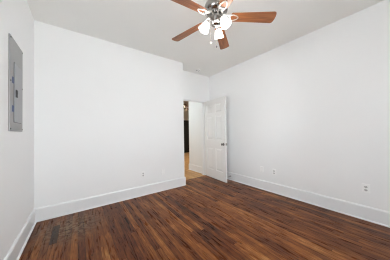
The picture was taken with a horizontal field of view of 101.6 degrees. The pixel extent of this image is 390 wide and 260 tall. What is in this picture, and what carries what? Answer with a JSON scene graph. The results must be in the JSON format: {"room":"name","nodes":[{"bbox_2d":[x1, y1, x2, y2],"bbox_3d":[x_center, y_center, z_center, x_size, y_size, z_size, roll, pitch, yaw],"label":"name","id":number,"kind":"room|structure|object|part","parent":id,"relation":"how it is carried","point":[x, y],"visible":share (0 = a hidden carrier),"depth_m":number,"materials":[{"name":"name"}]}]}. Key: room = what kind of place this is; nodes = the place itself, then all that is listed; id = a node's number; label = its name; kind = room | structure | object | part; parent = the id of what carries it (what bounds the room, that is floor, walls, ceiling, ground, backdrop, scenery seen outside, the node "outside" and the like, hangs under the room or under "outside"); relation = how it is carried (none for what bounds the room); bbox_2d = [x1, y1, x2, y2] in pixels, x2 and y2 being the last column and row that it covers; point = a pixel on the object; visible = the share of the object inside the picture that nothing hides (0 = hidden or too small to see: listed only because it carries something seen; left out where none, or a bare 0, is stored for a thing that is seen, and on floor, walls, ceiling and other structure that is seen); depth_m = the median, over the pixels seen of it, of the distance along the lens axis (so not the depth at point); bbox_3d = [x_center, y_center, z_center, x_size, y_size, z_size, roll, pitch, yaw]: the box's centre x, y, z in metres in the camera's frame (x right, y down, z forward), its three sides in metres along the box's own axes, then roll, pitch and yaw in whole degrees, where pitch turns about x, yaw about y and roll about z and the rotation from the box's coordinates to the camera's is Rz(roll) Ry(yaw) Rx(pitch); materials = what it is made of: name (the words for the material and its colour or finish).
{"room":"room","nodes":[
{"label":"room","id":0,"kind":"room"},
{"bbox_2d":[0,0,33,259],"bbox_3d":[-1.297,-0.166,0.854,0.120,2.740,4.064,0,-1,-36],"label":"wall","id":1,"kind":"structure","parent":0,"point":[16,18],"depth_m":1.52,"materials":[{"name":"paint"}]},
{"bbox_2d":[8,33,22,131],"bbox_3d":[-1.694,-0.406,1.514,0.024,0.841,0.383,0,-1,-36],"label":"breaker panel","id":2,"kind":"object","parent":1,"relation":"attached to","point":[15,54],"visible":1,"depth_m":1.46,"materials":[{"name":"grey metal"}]},
{"bbox_3d":[-1.708,-0.340,1.534,0.008,0.540,0.218,0,-1,-36],"label":"panel door","id":3,"kind":"part","parent":2,"relation":"part of","materials":[{"name":"grey metal"}]},
{"bbox_2d":[4,209,36,259],"bbox_3d":[-1.113,1.106,0.736,0.029,0.186,3.473,0,-1,-36],"label":"baseboard","id":4,"kind":"structure","parent":1,"relation":"attached to","point":[15,252],"depth_m":1.62,"materials":[{"name":"white paint"}]},
{"bbox_2d":[34,20,183,207],"bbox_3d":[-1.352,-0.131,3.043,2.384,2.740,0.472,0,-1,-36],"label":"wall","id":5,"kind":"structure","parent":0,"point":[106,113],"depth_m":2.59,"materials":[{"name":"paint"}]},
{"bbox_2d":[34,177,185,221],"bbox_3d":[-1.175,1.140,2.828,2.405,0.186,0.029,0,-1,-36],"label":"baseboard","id":6,"kind":"structure","parent":5,"relation":"attached to","point":[65,208],"depth_m":2.58,"materials":[{"name":"white paint"}]},
{"bbox_2d":[184,110,188,119],"bbox_3d":[-1.988,-0.021,9.289,5.400,2.740,0.120,0,-1,-36],"label":"wall","id":7,"kind":"structure","parent":0,"point":[186,113],"depth_m":10.30,"materials":[{"name":"beige paint"}]},
{"bbox_2d":[189,102,201,166],"bbox_3d":[1.528,-0.130,5.896,3.752,2.740,0.716,0,-1,-36],"label":"wall","id":8,"kind":"structure","parent":0,"point":[195,149],"depth_m":4.79,"materials":[{"name":"white paint"}]},
{"bbox_2d":[189,164,201,172],"bbox_3d":[0.019,1.153,4.764,0.029,0.186,0.736,0,-1,-36],"label":"baseboard","id":9,"kind":"structure","parent":8,"relation":"attached to","point":[192,167],"depth_m":4.77,"materials":[{"name":"white paint"}]},
{"bbox_2d":[183,70,209,120],"bbox_3d":[-0.054,-0.132,4.215,1.096,2.740,0.120,0,-1,-36],"label":"wall","id":10,"kind":"structure","parent":0,"point":[195,86],"depth_m":4.22,"materials":[{"name":"paint"}]},
{"bbox_2d":[183,99,204,174],"bbox_3d":[-0.105,0.229,4.167,0.835,2.018,0.128,0,-1,-36],"label":"trim","id":11,"kind":"structure","parent":10,"relation":"attached to","point":[201,102],"depth_m":4.38,"materials":[{"name":"white paint"}]},
{"bbox_2d":[204,96,226,182],"bbox_3d":[0.497,0.219,3.994,0.167,1.985,0.838,0,-1,-31],"label":"door","id":12,"kind":"structure","parent":10,"relation":"in","point":[215,109],"depth_m":3.93,"materials":[{"name":"white paint"}]},
{"bbox_2d":[19,152,389,259],"bbox_3d":[0.062,1.299,4.988,7.199,0.100,9.180,0,-1,-36],"label":"floor","id":13,"kind":"structure","parent":0,"point":[205,218],"depth_m":1.89,"materials":[{"name":"brown wood"}]},
{"bbox_2d":[184,120,188,152],"bbox_3d":[-0.617,0.369,9.536,1.140,1.925,0.590,0,-1,-36],"label":"tall cabinet","id":14,"kind":"object","parent":13,"relation":"on","point":[186,122],"visible":0.39,"depth_m":9.29,"materials":[{"name":"black paint"}]},
{"bbox_3d":[-0.687,0.344,9.167,0.541,1.815,0.022,0,-1,-36],"label":"door","id":15,"kind":"part","parent":14,"relation":"part of","materials":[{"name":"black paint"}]},
{"bbox_3d":[-0.244,0.342,9.492,0.541,1.815,0.022,0,-1,-36],"label":"door","id":16,"kind":"part","parent":14,"relation":"part of","materials":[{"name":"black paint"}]},
{"bbox_2d":[27,0,383,76],"bbox_3d":[0.131,-1.591,1.942,3.720,0.100,4.064,0,-1,-36],"label":"ceiling","id":17,"kind":"structure","parent":0,"point":[149,26],"depth_m":2.29,"materials":[{"name":"paint"}]},
{"bbox_2d":[171,0,276,49],"bbox_3d":[0.198,-1.236,1.770,1.228,0.619,1.272,0,-1,-36],"label":"ceiling fan","id":18,"kind":"object","parent":17,"relation":"hanging from","point":[215,11],"visible":1,"depth_m":1.76,"materials":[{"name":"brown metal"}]},
{"bbox_3d":[-0.092,-1.248,2.044,0.492,0.006,0.138,-4,9,37],"label":"blade","id":19,"kind":"part","parent":18,"relation":"part of","materials":[{"name":"brown wood"}]},
{"bbox_3d":[-0.103,-1.256,1.558,0.492,0.006,0.138,-3,12,-35],"label":"blade","id":20,"kind":"part","parent":18,"relation":"part of","materials":[{"name":"brown wood"}]},
{"bbox_3d":[0.099,-1.148,1.774,0.113,0.119,0.111,0,-1,-36],"label":"lamp shade","id":21,"kind":"part","parent":18,"relation":"part of","materials":[{"name":"white glass"}]},
{"bbox_3d":[0.289,-1.148,1.923,0.113,0.119,0.111,0,-1,-36],"label":"lamp shade","id":22,"kind":"part","parent":18,"relation":"part of","materials":[{"name":"white glass"}]},
{"bbox_3d":[0.373,-1.254,2.184,0.138,0.006,0.492,-14,-7,18],"label":"blade","id":23,"kind":"part","parent":18,"relation":"part of","materials":[{"name":"brown wood"}]},
{"bbox_3d":[0.323,-1.153,1.684,0.114,0.119,0.116,0,-1,-36],"label":"lamp shade","id":24,"kind":"part","parent":18,"relation":"part of","materials":[{"name":"white glass"}]},
{"bbox_3d":[0.356,-1.266,1.397,0.138,0.006,0.492,12,-2,-17],"label":"blade","id":25,"kind":"part","parent":18,"relation":"part of","materials":[{"name":"brown wood"}]},
{"bbox_3d":[0.650,-1.264,1.784,0.492,0.006,0.138,1,-13,1],"label":"blade","id":26,"kind":"part","parent":18,"relation":"part of","materials":[{"name":"brown wood"}]},
{"bbox_2d":[209,0,389,211],"bbox_3d":[1.603,-0.177,2.986,0.120,2.740,4.064,0,-1,-36],"label":"wall","id":27,"kind":"structure","parent":0,"point":[313,108],"depth_m":2.44,"materials":[{"name":"paint"}]},
{"bbox_2d":[227,171,389,227],"bbox_3d":[1.563,1.099,2.922,0.029,0.186,3.824,0,-1,-36],"label":"baseboard","id":28,"kind":"structure","parent":27,"relation":"attached to","point":[374,215],"depth_m":2.41,"materials":[{"name":"white paint"}]},
{"bbox_2d":[362,183,369,193],"bbox_3d":[2.211,0.757,2.056,0.011,0.116,0.072,0,-1,-36],"label":"power outlet","id":29,"kind":"object","parent":27,"relation":"attached to","point":[365,187],"visible":1,"depth_m":2.05,"materials":[{"name":"white plastic"}]},
{"bbox_3d":[-0.496,-1.497,7.251,5.400,0.100,5.236,0,-1,-36],"label":"ceiling","id":30,"kind":"structure","parent":0,"visible":0},
{"bbox_2d":[183,102,188,110],"bbox_3d":[-0.567,-1.122,8.185,1.228,0.619,1.272,0,-1,-36],"label":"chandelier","id":31,"kind":"object","parent":30,"relation":"hanging from","point":[184,104],"visible":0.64,"depth_m":8.15,"materials":[{"name":"silver metal"}]}
]}

